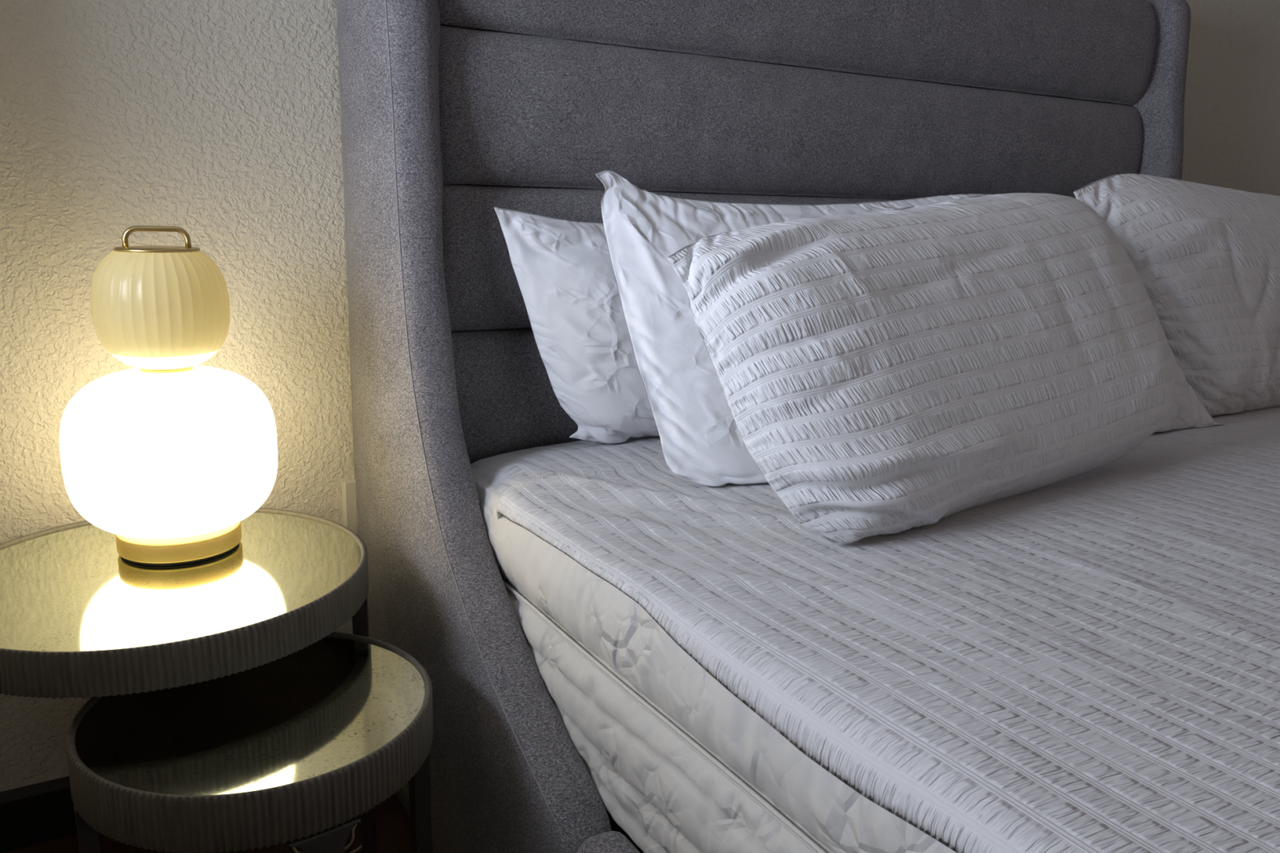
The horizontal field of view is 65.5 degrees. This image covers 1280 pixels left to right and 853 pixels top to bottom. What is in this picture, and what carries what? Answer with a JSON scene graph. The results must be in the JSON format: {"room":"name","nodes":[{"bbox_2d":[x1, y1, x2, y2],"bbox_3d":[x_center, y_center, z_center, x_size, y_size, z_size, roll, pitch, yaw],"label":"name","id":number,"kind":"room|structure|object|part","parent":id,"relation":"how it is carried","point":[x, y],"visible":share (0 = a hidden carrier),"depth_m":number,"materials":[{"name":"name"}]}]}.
{"room":"bedroom","nodes":[
{"label":"bedroom","id":0,"kind":"room"},
{"bbox_2d":[3,793,410,852],"bbox_3d":[1.279,1.012,0.758,5.260,0.120,4.200,-6,15,-30],"label":"floor","id":1,"kind":"structure","parent":0,"point":[392,820],"depth_m":1.66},
{"bbox_2d":[0,507,377,852],"bbox_3d":[-0.670,0.462,1.436,0.553,0.554,0.553,-11,17,-43],"label":"table","id":2,"kind":"object","parent":1,"relation":"on","point":[78,618],"visible":0.77,"depth_m":1.27,"materials":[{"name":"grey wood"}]},
{"bbox_2d":[59,225,277,566],"bbox_3d":[-0.667,-0.048,1.409,0.280,0.462,0.280,-6,15,-30],"label":"table lamp","id":3,"kind":"object","parent":2,"relation":"on","point":[167,455],"visible":1,"depth_m":1.32,"materials":[{"name":"white glass"}]},
{"bbox_3d":[-0.661,-0.259,1.361,0.086,0.030,0.007,-3,14,-20],"label":"handle","id":4,"kind":"part","parent":3,"relation":"part of","materials":[{"name":"gold metal"}]},
{"bbox_3d":[-0.663,-0.175,1.380,0.174,0.138,0.174,-6,15,-30],"label":"lamp shade","id":5,"kind":"part","parent":3,"relation":"part of","materials":[{"name":"beige glass"}]},
{"bbox_3d":[-0.669,0.030,1.426,0.280,0.224,0.280,-6,15,-30],"label":"lamp shade","id":6,"kind":"part","parent":3,"relation":"part of","materials":[{"name":"white glass"}]},
{"bbox_2d":[0,511,360,651],"bbox_3d":[-0.663,0.199,1.377,0.535,0.006,0.535,-6,15,-30],"label":"mirror","id":7,"kind":"object","parent":2,"relation":"on","point":[68,587],"depth_m":1.31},
{"bbox_3d":[-0.416,0.482,1.509,0.022,0.497,0.065,-2,13,-15],"label":"leg","id":8,"kind":"part","parent":2,"relation":"part of","materials":[{"name":"grey"}]},
{"bbox_2d":[66,631,433,852],"bbox_3d":[-0.470,0.556,1.266,0.413,0.455,0.414,-6,15,-30],"label":"table","id":9,"kind":"object","parent":1,"relation":"on","point":[295,748],"visible":0.85,"depth_m":1.13,"materials":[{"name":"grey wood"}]},
{"bbox_3d":[-0.641,0.606,1.183,0.022,0.387,0.080,-5,14,-28],"label":"leg","id":10,"kind":"part","parent":9,"relation":"part of","materials":[{"name":"grey"}]},
{"bbox_2d":[75,635,425,795],"bbox_3d":[-0.465,0.341,1.218,0.395,0.006,0.395,-6,15,-30],"label":"mirror","id":11,"kind":"object","parent":9,"relation":"on","point":[321,718],"depth_m":1.16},
{"bbox_3d":[-0.351,0.626,1.127,0.080,0.387,0.022,-9,16,-38],"label":"leg","id":12,"kind":"part","parent":9,"relation":"part of","materials":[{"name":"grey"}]},
{"bbox_3d":[-0.299,0.575,1.359,0.022,0.387,0.080,-5,14,-26],"label":"leg","id":13,"kind":"part","parent":9,"relation":"part of","materials":[{"name":"grey"}]},
{"bbox_2d":[292,820,361,852],"bbox_3d":[-0.518,0.689,1.675,0.129,0.010,0.134,-6,15,-30],"label":"cord","id":14,"kind":"object","parent":1,"relation":"on","point":[348,846],"visible":0.2,"depth_m":1.65,"materials":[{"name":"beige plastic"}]},
{"bbox_2d":[336,0,1191,852],"bbox_3d":[0.973,-0.007,1.341,2.125,1.596,2.257,-6,15,-30],"label":"headboard","id":15,"kind":"object","parent":1,"relation":"on","point":[453,112],"visible":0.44,"depth_m":1.73,"materials":[{"name":"grey fabric"}]},
{"bbox_2d":[451,328,581,463],"bbox_3d":[0.450,-0.125,2.217,1.890,0.250,0.096,-6,15,-30],"label":"cushion","id":16,"kind":"object","parent":15,"relation":"on","point":[508,402],"depth_m":1.77,"materials":[{"name":"grey fabric"}]},
{"bbox_3d":[0.313,0.773,0.652,0.070,0.262,1.462,-6,15,-30],"label":"rail","id":17,"kind":"part","parent":15,"relation":"part of","materials":[{"name":"grey fabric"}]},
{"bbox_3d":[0.415,-0.234,2.258,2.000,1.548,0.062,-6,15,-30],"label":"headboard","id":18,"kind":"part","parent":15,"relation":"part of","materials":[{"name":"grey fabric"}]},
{"bbox_2d":[442,184,904,331],"bbox_3d":[0.456,-0.369,2.163,1.890,0.250,0.095,-6,15,-30],"label":"cushion","id":19,"kind":"object","parent":15,"relation":"on","point":[484,294],"depth_m":1.72,"materials":[{"name":"grey fabric"}]},
{"bbox_2d":[471,465,955,852],"bbox_3d":[0.992,0.350,1.345,1.897,0.326,2.020,-6,15,-30],"label":"mattress","id":20,"kind":"object","parent":15,"relation":"on","point":[678,762],"visible":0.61,"depth_m":1.14,"materials":[{"name":"white fabric"}]},
{"bbox_2d":[470,406,1279,852],"bbox_3d":[1.010,0.205,1.320,1.950,0.114,2.100,-6,15,-30],"label":"bedspread","id":21,"kind":"object","parent":20,"relation":"on","point":[1088,661],"visible":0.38,"depth_m":1.04,"materials":[{"name":"white fabric"}]},
{"bbox_2d":[493,207,659,443],"bbox_3d":[0.261,-0.202,1.902,1.106,0.401,0.121,-6,15,-30],"label":"pillow","id":22,"kind":"object","parent":21,"relation":"on","point":[563,270],"visible":0.19,"depth_m":1.68,"materials":[{"name":"white fabric"}]},
{"bbox_2d":[595,169,1222,486],"bbox_3d":[0.572,-0.200,1.791,1.321,0.463,0.269,-5,14,-26],"label":"pillow","id":23,"kind":"object","parent":21,"relation":"on","point":[702,442],"visible":0.19,"depth_m":1.53,"materials":[{"name":"white fabric"}]},
{"bbox_2d":[666,192,1174,543],"bbox_3d":[0.517,-0.132,1.513,1.045,0.448,0.287,-9,16,-38],"label":"pillow","id":24,"kind":"object","parent":21,"relation":"on","point":[896,371],"visible":1,"depth_m":1.34,"materials":[{"name":"white fabric"}]},
{"bbox_2d":[1073,173,1279,416],"bbox_3d":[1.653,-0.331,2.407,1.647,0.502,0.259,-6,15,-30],"label":"pillow","id":25,"kind":"object","parent":21,"relation":"on","point":[1206,258],"visible":0.92,"depth_m":2.10,"materials":[{"name":"white fabric"}]},
{"bbox_2d":[439,25,1142,199],"bbox_3d":[0.463,-0.614,2.108,1.890,0.253,0.095,-6,15,-30],"label":"cushion","id":26,"kind":"object","parent":15,"relation":"on","point":[525,110],"depth_m":1.91,"materials":[{"name":"grey fabric"}]},
{"bbox_2d":[437,0,1155,105],"bbox_3d":[0.469,-0.859,2.052,1.890,0.252,0.095,-6,15,-30],"label":"cushion","id":27,"kind":"object","parent":15,"relation":"on","point":[1079,52],"depth_m":2.05,"materials":[{"name":"grey fabric"}]},
{"bbox_2d":[0,0,1279,791],"bbox_3d":[0.276,-0.702,2.173,5.020,2.550,0.120,-6,15,-30],"label":"wall","id":28,"kind":"structure","parent":0,"point":[219,122],"depth_m":1.58,"materials":[{"name":"beige paint"}]},
{"bbox_2d":[0,776,77,852],"bbox_3d":[0.278,0.506,2.385,5.020,0.101,0.014,-6,15,-30],"label":"baseboard","id":29,"kind":"structure","parent":28,"relation":"attached to","point":[34,814],"depth_m":1.64,"materials":[{"name":"black paint"}]},
{"bbox_2d":[341,478,358,535],"bbox_3d":[-0.506,0.147,1.820,0.072,0.108,0.018,-6,15,-30],"label":"outlet","id":30,"kind":"object","parent":28,"relation":"attached to","point":[348,488],"visible":0.3,"depth_m":1.80,"materials":[{"name":"beige plastic"}]},
{"bbox_2d":[354,487,358,528],"bbox_3d":[-0.503,0.147,1.813,0.032,0.077,0.003,-6,15,-30],"label":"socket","id":31,"kind":"object","parent":30,"relation":"attached to","point":[356,525],"depth_m":1.81,"materials":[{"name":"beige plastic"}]}
]}

